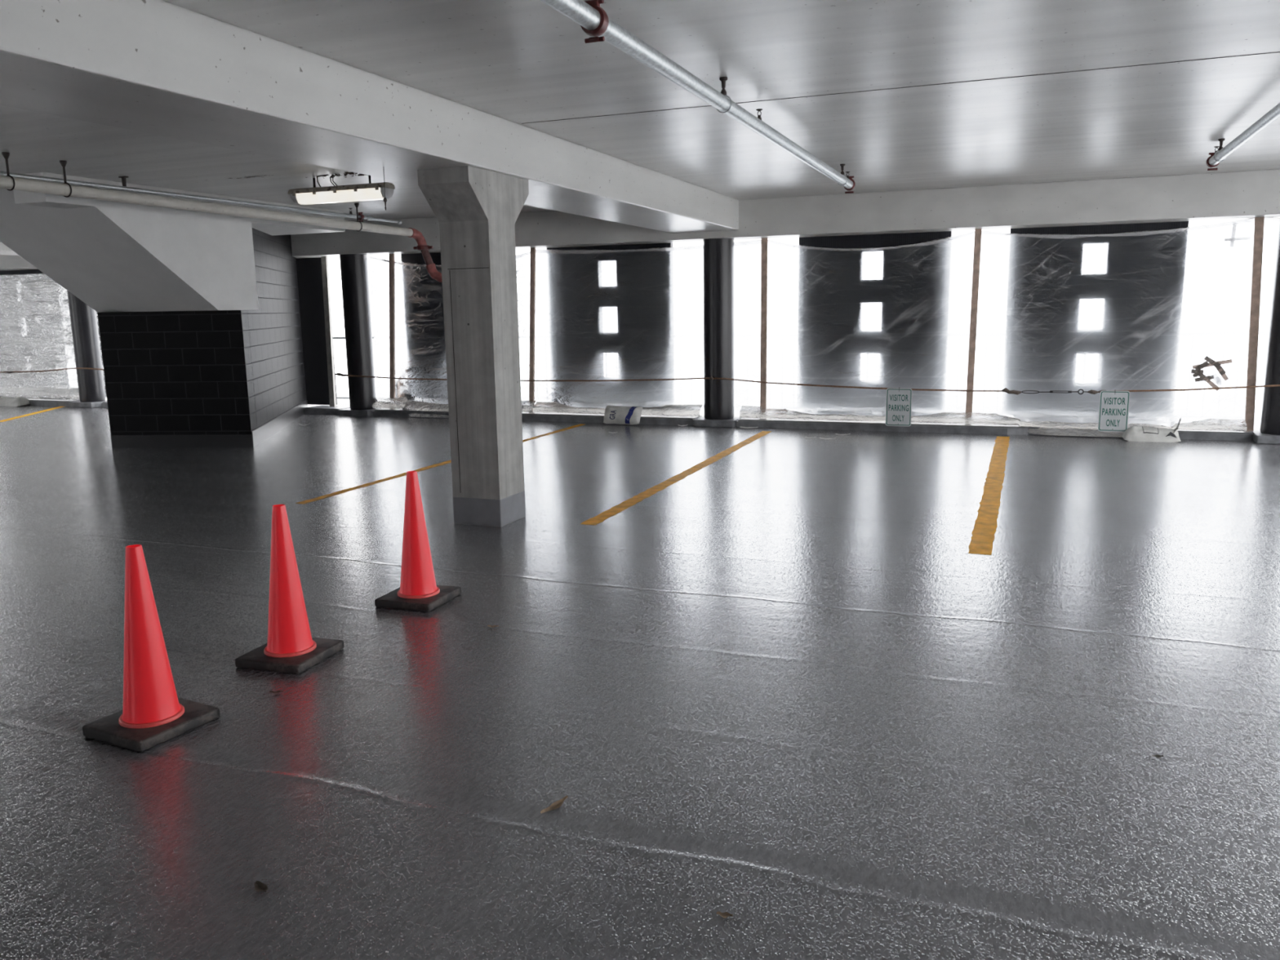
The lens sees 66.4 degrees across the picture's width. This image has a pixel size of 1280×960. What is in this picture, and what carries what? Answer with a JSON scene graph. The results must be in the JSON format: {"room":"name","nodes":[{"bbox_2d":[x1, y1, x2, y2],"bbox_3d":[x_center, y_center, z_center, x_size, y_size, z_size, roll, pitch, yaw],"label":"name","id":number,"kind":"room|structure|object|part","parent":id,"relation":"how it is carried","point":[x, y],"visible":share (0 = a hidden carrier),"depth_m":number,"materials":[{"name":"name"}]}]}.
{"room":"parking garage","nodes":[
{"label":"parking garage","id":0,"kind":"room"},
{"bbox_2d":[97,227,306,435],"bbox_3d":[-6.208,-2.255,14.119,1.861,3.040,4.652,-3,10,-10],"label":"wall","id":1,"kind":"structure","parent":0,"point":[207,372],"depth_m":12.27,"materials":[{"name":"black brick"}]},
{"bbox_2d":[0,269,69,388],"bbox_3d":[-12.034,-3.124,19.069,1.985,2.740,0.100,3,11,21],"label":"panel","id":2,"kind":"object","parent":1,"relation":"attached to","point":[24,271],"visible":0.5,"depth_m":18.90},
{"bbox_2d":[0,273,106,400],"bbox_3d":[-11.926,-2.788,18.834,5.050,2.427,0.348,3,11,21],"label":"plastic sheet","id":3,"kind":"object","parent":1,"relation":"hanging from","point":[11,389],"visible":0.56,"depth_m":18.85,"materials":[{"name":"plastic"}]},
{"bbox_2d":[0,172,345,312],"bbox_3d":[-5.892,-2.761,12.062,2.002,1.340,4.550,3,11,21],"label":"concrete staircase","id":4,"kind":"structure","parent":1,"relation":"on","point":[113,256],"depth_m":11.22,"materials":[{"name":"grey concrete"}]},
{"bbox_2d":[111,400,307,448],"bbox_3d":[-5.604,-0.879,14.440,1.869,0.200,4.282,0,10,5],"label":"baseboard","id":5,"kind":"structure","parent":1,"relation":"attached to","point":[269,428],"depth_m":12.38,"materials":[{"name":"black paint"}]},
{"bbox_2d":[296,257,337,404],"bbox_3d":[-6.133,-2.676,16.790,1.985,2.740,0.100,3,11,21],"label":"panel","id":6,"kind":"object","parent":1,"relation":"attached to","point":[309,275],"visible":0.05,"depth_m":16.52,"materials":[{"name":"black"}]},
{"bbox_2d":[400,252,440,264],"bbox_3d":[-2.870,-2.643,15.490,1.985,2.740,0.100,3,11,21],"label":"panel","id":7,"kind":"object","parent":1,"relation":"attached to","point":[417,258],"visible":0.04,"depth_m":15.54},
{"bbox_2d":[368,251,537,417],"bbox_3d":[-3.015,-2.260,15.261,2.980,2.528,0.538,3,11,21],"label":"plastic sheet","id":8,"kind":"object","parent":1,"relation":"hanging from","point":[420,331],"visible":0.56,"depth_m":15.66,"materials":[{"name":"plastic"}]},
{"bbox_2d":[546,242,673,249],"bbox_3d":[-0.451,-2.516,14.546,1.985,2.740,0.100,3,11,21],"label":"panel","id":9,"kind":"object","parent":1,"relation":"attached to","point":[670,244],"visible":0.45,"depth_m":14.27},
{"bbox_2d":[0,168,1279,271],"bbox_3d":[-3.070,-3.764,15.027,29.000,0.485,0.520,3,11,21],"label":"beam","id":10,"kind":"structure","parent":1,"relation":"attached to","point":[1246,194],"depth_m":12.21,"materials":[{"name":"grey concrete"}]},
{"bbox_2d":[532,239,762,418],"bbox_3d":[0.057,-2.167,14.152,3.550,2.445,0.350,3,11,21],"label":"plastic sheet","id":11,"kind":"object","parent":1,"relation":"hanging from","point":[629,313],"visible":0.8,"depth_m":14.30,"materials":[{"name":"clear plastic"}]},
{"bbox_2d":[760,231,974,424],"bbox_3d":[2.987,-2.013,13.008,2.748,2.444,0.350,3,11,21],"label":"plastic sheet","id":12,"kind":"object","parent":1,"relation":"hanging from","point":[893,316],"visible":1,"depth_m":13.07,"materials":[{"name":"clear plastic"}]},
{"bbox_2d":[798,231,951,248],"bbox_3d":[3.117,-2.328,13.152,1.985,2.740,0.100,3,11,21],"label":"panel","id":13,"kind":"object","parent":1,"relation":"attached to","point":[866,241],"visible":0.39,"depth_m":12.96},
{"bbox_2d":[1009,221,1189,234],"bbox_3d":[5.624,-2.197,12.173,1.985,2.740,0.100,3,11,21],"label":"panel","id":14,"kind":"object","parent":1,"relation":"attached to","point":[1121,228],"visible":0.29,"depth_m":11.94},
{"bbox_2d":[968,217,1254,437],"bbox_3d":[5.680,-1.825,11.893,3.092,2.559,0.481,3,11,21],"label":"plastic sheet","id":15,"kind":"object","parent":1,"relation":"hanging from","point":[1137,310],"visible":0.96,"depth_m":11.97,"materials":[{"name":"clear plastic"}]},
{"bbox_2d":[1191,355,1232,391],"bbox_3d":[6.739,-1.257,11.540,0.420,0.416,0.017,3,11,21],"label":"tape patch","id":16,"kind":"object","parent":15,"relation":"attached to","point":[1209,362],"visible":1,"depth_m":11.54,"materials":[{"name":"grey plastic"}]},
{"bbox_2d":[1244,217,1279,426],"bbox_3d":[8.721,-1.741,10.786,3.380,2.425,0.308,3,11,21],"label":"plastic sheet","id":17,"kind":"object","parent":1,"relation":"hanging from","point":[1271,228],"visible":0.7,"depth_m":11.35,"materials":[{"name":"white plastic"}]},
{"bbox_2d":[0,404,1279,959],"bbox_3d":[-4.627,0.794,6.148,33.000,0.252,19.600,3,11,21],"label":"floor","id":18,"kind":"structure","parent":0,"point":[860,695],"depth_m":4.15,"materials":[{"name":"grey paint"}]},
{"bbox_2d":[0,396,30,406],"bbox_3d":[-11.998,-1.508,18.670,0.724,0.172,0.347,2,10,17],"label":"sack","id":19,"kind":"object","parent":18,"relation":"on","point":[4,401],"visible":1,"depth_m":18.54,"materials":[{"name":"white fabric"}]},
{"bbox_2d":[25,399,79,406],"bbox_3d":[-12.557,-1.561,19.241,4.300,0.100,0.450,3,11,21],"label":"curb","id":20,"kind":"object","parent":18,"relation":"on","point":[33,402],"visible":0.31,"depth_m":18.47,"materials":[{"name":"grey concrete"}]},
{"bbox_2d":[66,290,106,408],"bbox_3d":[-10.230,-2.634,18.038,0.580,2.555,0.550,3,11,21],"label":"round column","id":21,"kind":"structure","parent":18,"relation":"on","point":[83,320],"depth_m":17.94,"materials":[{"name":"grey concrete"}]},
{"bbox_2d":[0,367,103,373],"bbox_3d":[-10.866,-2.026,18.142,5.600,0.126,0.045,3,11,21],"label":"cord","id":22,"kind":"object","parent":21,"relation":"attached to","point":[9,372],"visible":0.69,"depth_m":18.16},
{"bbox_2d":[101,401,107,408],"bbox_3d":[-8.789,-1.364,17.770,2.200,0.100,0.450,3,11,21],"label":"curb","id":23,"kind":"object","parent":18,"relation":"on","point":[104,404],"visible":0.13,"depth_m":17.94,"materials":[{"name":"grey concrete"}]},
{"bbox_2d":[82,544,220,752],"bbox_3d":[-1.989,0.633,3.918,0.356,0.757,0.374,4,11,27],"label":"traffic cone","id":24,"kind":"object","parent":18,"relation":"on","point":[153,714],"visible":1,"depth_m":3.87,"materials":[{"name":"red plastic"}]},
{"bbox_2d":[253,880,267,892],"bbox_3d":[-1.103,1.184,2.841,0.070,0.010,0.034,8,13,41],"label":"dry leaf","id":25,"kind":"object","parent":18,"relation":"on","point":[259,886],"visible":1,"depth_m":2.85,"materials":[{"name":"brown plant"}]},
{"bbox_2d":[269,690,283,693],"bbox_3d":[-1.602,0.934,4.306,0.060,0.010,0.029,-2,10,-8],"label":"dry leaf","id":26,"kind":"object","parent":18,"relation":"on","point":[271,691],"visible":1,"depth_m":4.31,"materials":[{"name":"brown plant"}]},
{"bbox_2d":[235,504,343,674],"bbox_3d":[-1.701,0.493,4.687,0.356,0.757,0.374,2,10,17],"label":"traffic cone","id":27,"kind":"object","parent":18,"relation":"on","point":[291,647],"visible":1,"depth_m":4.63,"materials":[{"name":"red plastic"}]},
{"bbox_2d":[304,404,350,414],"bbox_3d":[-5.175,-1.171,16.343,0.780,0.100,0.480,3,11,21],"label":"curb","id":28,"kind":"object","parent":18,"relation":"on","point":[322,409],"visible":0.7,"depth_m":16.16,"materials":[{"name":"grey concrete"}]},
{"bbox_2d":[320,256,336,406],"bbox_3d":[-5.145,-2.437,16.168,0.140,2.453,0.045,3,11,21],"label":"stud","id":29,"kind":"object","parent":28,"relation":"on","point":[325,270],"visible":1,"depth_m":16.14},
{"bbox_2d":[337,253,381,416],"bbox_3d":[-4.554,-2.336,15.822,0.580,2.555,0.550,3,11,21],"label":"round column","id":30,"kind":"structure","parent":18,"relation":"on","point":[353,267],"depth_m":15.66,"materials":[{"name":"black paint"}]},
{"bbox_2d":[334,373,1001,391],"bbox_3d":[-0.199,-1.419,13.982,10.170,0.164,0.052,3,11,21],"label":"cord","id":31,"kind":"object","parent":30,"relation":"attached to","point":[711,378],"visible":0.94,"depth_m":13.50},
{"bbox_2d":[885,386,911,426],"bbox_3d":[3.349,-0.949,12.655,0.325,0.505,0.046,3,11,21],"label":"parking sign","id":32,"kind":"object","parent":31,"relation":"hanging from","point":[898,401],"visible":1,"depth_m":12.64,"materials":[{"name":"metal"}]},
{"bbox_2d":[1001,387,1102,395],"bbox_3d":[5.054,-1.077,11.945,1.207,0.088,0.056,3,11,21],"label":"rope turnbuckle","id":33,"kind":"object","parent":31,"relation":"attached to","point":[1014,392],"visible":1,"depth_m":11.98,"materials":[{"name":"metal"}]},
{"bbox_3d":[4.881,-1.081,12.024,0.360,0.042,0.012,3,11,21],"label":"loop rod","id":34,"kind":"part","parent":33,"relation":"part of","materials":[{"name":"metal"}]},
{"bbox_3d":[5.337,-1.069,11.844,0.220,0.068,0.014,3,11,21],"label":"eye rod","id":35,"kind":"part","parent":33,"relation":"part of","materials":[{"name":"metal"}]},
{"bbox_2d":[374,471,461,611],"bbox_3d":[-1.286,0.325,5.599,0.356,0.757,0.374,2,11,18],"label":"traffic cone","id":36,"kind":"object","parent":18,"relation":"on","point":[418,590],"visible":1,"depth_m":5.54,"materials":[{"name":"red plastic"}]},
{"bbox_2d":[417,165,528,526],"bbox_3d":[-1.217,-0.987,7.582,0.428,2.650,0.900,3,11,21],"label":"concrete column","id":37,"kind":"structure","parent":18,"relation":"on","point":[477,211],"depth_m":7.42,"materials":[{"name":"grey concrete"}]},
{"bbox_2d":[487,624,498,627],"bbox_3d":[-0.774,0.771,5.152,0.060,0.011,0.034,-1,10,2],"label":"dry leaf","id":38,"kind":"object","parent":18,"relation":"on","point":[489,625],"visible":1,"depth_m":5.16,"materials":[{"name":"brown plant"}]},
{"bbox_2d":[372,408,702,425],"bbox_3d":[-1.686,-0.988,14.980,5.440,0.100,0.480,3,11,21],"label":"curb","id":39,"kind":"object","parent":18,"relation":"on","point":[562,417],"visible":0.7,"depth_m":14.50,"materials":[{"name":"grey concrete"}]},
{"bbox_2d":[388,253,395,398],"bbox_3d":[-3.982,-2.376,15.713,0.240,2.453,0.045,3,11,21],"label":"stud","id":40,"kind":"object","parent":39,"relation":"on","point":[391,256],"visible":0.79,"depth_m":15.66,"materials":[{"name":"brown wood"}]},
{"bbox_2d":[528,247,536,412],"bbox_3d":[-1.628,-2.252,14.794,0.192,2.453,0.045,3,11,21],"label":"stud","id":41,"kind":"object","parent":39,"relation":"on","point":[532,251],"visible":0.79,"depth_m":14.75,"materials":[{"name":"brown wood"}]},
{"bbox_2d":[540,795,568,813],"bbox_3d":[-0.285,1.092,3.279,0.032,0.013,0.135,6,12,35],"label":"dry leaf","id":42,"kind":"object","parent":18,"relation":"on","point":[558,803],"visible":1,"depth_m":3.29,"materials":[{"name":"brown plant"}]},
{"bbox_2d":[603,405,642,424],"bbox_3d":[-0.252,-0.927,13.986,0.571,0.256,0.185,4,11,25],"label":"sack","id":43,"kind":"object","parent":18,"relation":"on","point":[618,415],"visible":1,"depth_m":13.92,"materials":[{"name":"white fabric"}]},
{"bbox_2d":[693,238,741,427],"bbox_3d":[1.098,-2.039,13.614,0.580,2.555,0.550,3,11,21],"label":"round column","id":44,"kind":"structure","parent":18,"relation":"on","point":[718,254],"depth_m":13.46,"materials":[{"name":"grey concrete"}]},
{"bbox_2d":[716,911,733,918],"bbox_3d":[0.232,1.192,2.679,0.045,0.007,0.024,1,10,11],"label":"dry leaf","id":45,"kind":"object","parent":18,"relation":"on","point":[726,914],"visible":1,"depth_m":2.69,"materials":[{"name":"brown plant"}]},
{"bbox_2d":[739,426,758,428],"bbox_3d":[1.487,-0.716,13.343,0.250,0.024,0.064,1,10,13],"label":"scrap","id":46,"kind":"object","parent":18,"relation":"on","point":[740,426],"visible":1,"depth_m":13.35,"materials":[{"name":"grey"}]},
{"bbox_2d":[736,417,1253,441],"bbox_3d":[4.315,-0.673,12.637,6.220,0.100,0.480,3,11,21],"label":"curb","id":47,"kind":"object","parent":18,"relation":"on","point":[743,422],"visible":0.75,"depth_m":12.65,"materials":[{"name":"grey concrete"}]},
{"bbox_2d":[760,237,768,417],"bbox_3d":[1.710,-2.077,13.491,0.088,2.453,0.045,3,11,21],"label":"stud","id":48,"kind":"object","parent":47,"relation":"on","point":[764,242],"visible":0.86,"depth_m":13.45,"materials":[{"name":"brown wood"}]},
{"bbox_2d":[965,228,982,413],"bbox_3d":[4.258,-1.943,12.496,0.105,2.453,0.045,3,11,21],"label":"stud","id":49,"kind":"object","parent":47,"relation":"on","point":[977,242],"visible":0.79,"depth_m":12.46,"materials":[{"name":"brown wood"}]},
{"bbox_2d":[1244,217,1264,431],"bbox_3d":[7.141,-1.792,11.370,0.180,2.453,0.045,3,11,21],"label":"stud","id":50,"kind":"object","parent":47,"relation":"on","point":[1259,224],"visible":0.93,"depth_m":11.34,"materials":[{"name":"brown wood"}]},
{"bbox_2d":[1121,417,1181,442],"bbox_3d":[6.066,-0.617,11.598,0.602,0.294,0.309,2,11,18],"label":"sack","id":51,"kind":"object","parent":18,"relation":"on","point":[1134,433],"visible":1,"depth_m":11.50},
{"bbox_2d":[1151,754,1163,758],"bbox_3d":[1.889,1.008,3.567,0.040,0.008,0.026,0,10,4],"label":"dry leaf","id":52,"kind":"object","parent":18,"relation":"on","point":[1157,756],"visible":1,"depth_m":3.57,"materials":[{"name":"brown plant"}]},
{"bbox_2d":[1250,221,1279,444],"bbox_3d":[7.424,-1.707,11.144,0.580,2.555,0.550,3,11,21],"label":"round column","id":53,"kind":"structure","parent":18,"relation":"on","point":[1268,433],"depth_m":11.17,"materials":[{"name":"grey concrete"}]},
{"bbox_2d":[1108,384,1279,391],"bbox_3d":[7.298,-1.024,11.065,3.761,0.130,0.027,3,11,21],"label":"cord","id":54,"kind":"object","parent":53,"relation":"attached to","point":[1271,385],"visible":1,"depth_m":11.36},
{"bbox_2d":[1097,390,1129,431],"bbox_3d":[5.684,-0.833,11.731,0.325,0.505,0.046,3,11,21],"label":"parking sign","id":55,"kind":"object","parent":54,"relation":"hanging from","point":[1113,408],"visible":1,"depth_m":11.72,"materials":[{"name":"metal"}]},
{"bbox_2d":[0,0,1279,221],"bbox_3d":[-6.541,-2.566,6.300,29.000,0.302,19.600,3,11,21],"label":"ceiling","id":56,"kind":"structure","parent":0,"point":[904,95],"depth_m":6.38,"materials":[{"name":"grey concrete"}]},
{"bbox_2d":[0,241,18,255],"bbox_3d":[-13.391,-2.556,8.715,0.900,0.340,19.000,3,11,21],"label":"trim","id":57,"kind":"structure","parent":56,"relation":"attached to","point":[4,250],"depth_m":15.71,"materials":[{"name":"white paint"}]},
{"bbox_2d":[118,176,128,186],"bbox_3d":[-5.221,-3.005,9.897,0.090,0.130,0.044,3,11,21],"label":"bracket","id":58,"kind":"object","parent":56,"relation":"attached to","point":[123,178],"visible":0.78,"depth_m":9.88,"materials":[{"name":"metal"}]},
{"bbox_2d":[0,151,442,282],"bbox_3d":[-5.369,-2.023,6.895,1.401,1.016,15.368,3,11,21],"label":"drain pipe","id":59,"kind":"object","parent":56,"relation":"attached to","point":[7,182],"visible":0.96,"depth_m":10.24,"materials":[{"name":"beige paint"}]},
{"bbox_2d":[0,171,401,224],"bbox_3d":[-6.085,-2.381,6.861,0.085,0.160,14.900,3,11,21],"label":"pipe","id":60,"kind":"object","parent":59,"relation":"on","point":[361,217],"visible":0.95,"depth_m":10.26,"materials":[{"name":"metal"}]},
{"bbox_2d":[288,172,395,204],"bbox_3d":[-3.041,-3.004,10.054,1.402,0.261,0.310,3,11,21],"label":"lamp","id":61,"kind":"object","parent":56,"relation":"attached to","point":[371,191],"visible":0.83,"depth_m":10.05,"materials":[{"name":"white plastic"}]},
{"bbox_2d":[289,194,299,204],"bbox_3d":[-3.615,-2.968,10.354,0.089,0.104,0.184,3,11,21],"label":"diffuser","id":62,"kind":"object","parent":61,"relation":"attached to","point":[295,197],"depth_m":10.27,"materials":[{"name":"white plastic"}]},
{"bbox_3d":[-3.413,-3.110,10.247,0.022,0.102,0.022,-1,10,-1],"label":"mount rod","id":63,"kind":"part","parent":61,"relation":"part of","materials":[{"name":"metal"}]},
{"bbox_2d":[295,187,383,204],"bbox_3d":[-3.080,-2.940,10.145,1.060,0.104,0.184,3,11,21],"label":"diffuser","id":64,"kind":"object","parent":61,"relation":"attached to","point":[320,195],"depth_m":10.08,"materials":[{"name":"white plastic"}]},
{"bbox_2d":[380,187,393,199],"bbox_3d":[-2.568,-2.913,9.945,0.039,0.104,0.184,3,11,21],"label":"diffuser","id":65,"kind":"object","parent":61,"relation":"attached to","point":[388,191],"depth_m":9.92,"materials":[{"name":"white plastic"}]},
{"bbox_2d":[0,0,738,232],"bbox_3d":[-2.603,-1.965,4.506,0.950,0.390,19.000,3,11,21],"label":"beam","id":66,"kind":"structure","parent":56,"relation":"attached to","point":[156,67],"depth_m":5.28,"materials":[{"name":"grey concrete"}]},
{"bbox_2d":[383,169,386,210],"bbox_3d":[-1.794,-2.047,6.866,0.026,0.295,0.026,3,11,21],"label":"pull chain","id":67,"kind":"object","parent":66,"relation":"hanging from","point":[384,198],"visible":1,"depth_m":6.87,"materials":[{"name":"metal"}]},
{"bbox_3d":[-1.793,-2.088,6.858,0.008,0.210,0.004,3,11,21],"label":"chain","id":68,"kind":"part","parent":67,"relation":"part of","materials":[{"name":"metal"}]},
{"bbox_2d":[539,0,855,193],"bbox_3d":[-0.125,-2.071,4.451,0.125,0.242,12.750,3,11,21],"label":"pipe","id":69,"kind":"object","parent":56,"relation":"hanging from","point":[593,20],"visible":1,"depth_m":5.15,"materials":[{"name":"metal"}]},
{"bbox_3d":[0.516,-2.429,6.046,0.052,0.111,0.050,3,11,21],"label":"hanger rod","id":70,"kind":"part","parent":69,"relation":"part of","materials":[{"name":"metal"}]},
{"bbox_3d":[2.040,-3.125,9.854,0.052,0.111,0.050,3,11,21],"label":"hanger rod","id":71,"kind":"part","parent":69,"relation":"part of","materials":[{"name":"metal"}]},
{"bbox_2d":[1206,102,1279,170],"bbox_3d":[2.974,-1.915,3.229,0.114,0.225,12.730,3,11,21],"label":"pipe","id":72,"kind":"object","parent":56,"relation":"hanging from","point":[1213,161],"visible":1,"depth_m":7.67,"materials":[{"name":"metal"}]},
{"bbox_3d":[5.157,-2.972,8.678,0.052,0.105,0.050,3,11,21],"label":"hanger rod","id":73,"kind":"part","parent":72,"relation":"part of","materials":[{"name":"metal"}]},
{"bbox_2d":[69,386,1259,430],"bbox_3d":[0.981,-1.022,16.136,50.000,0.280,3.400,3,11,21],"label":"ground","id":74,"kind":"structure","parent":0,"point":[340,402],"depth_m":18.37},
{"bbox_2d":[333,336,373,399],"bbox_3d":[3.493,-1.566,14.266,19.580,1.120,0.040,3,11,21],"label":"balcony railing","id":75,"kind":"object","parent":74,"relation":"on","point":[337,337],"visible":0.02,"depth_m":17.68,"materials":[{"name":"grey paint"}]},
{"bbox_3d":[2.162,-1.100,14.884,16.700,0.030,0.030,3,11,21],"label":"rail","id":76,"kind":"part","parent":75,"relation":"part of","materials":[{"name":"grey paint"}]},
{"bbox_3d":[2.145,-2.168,14.696,16.700,0.040,0.040,3,11,21],"label":"rail","id":77,"kind":"part","parent":75,"relation":"part of","materials":[{"name":"grey metal"}]}
]}

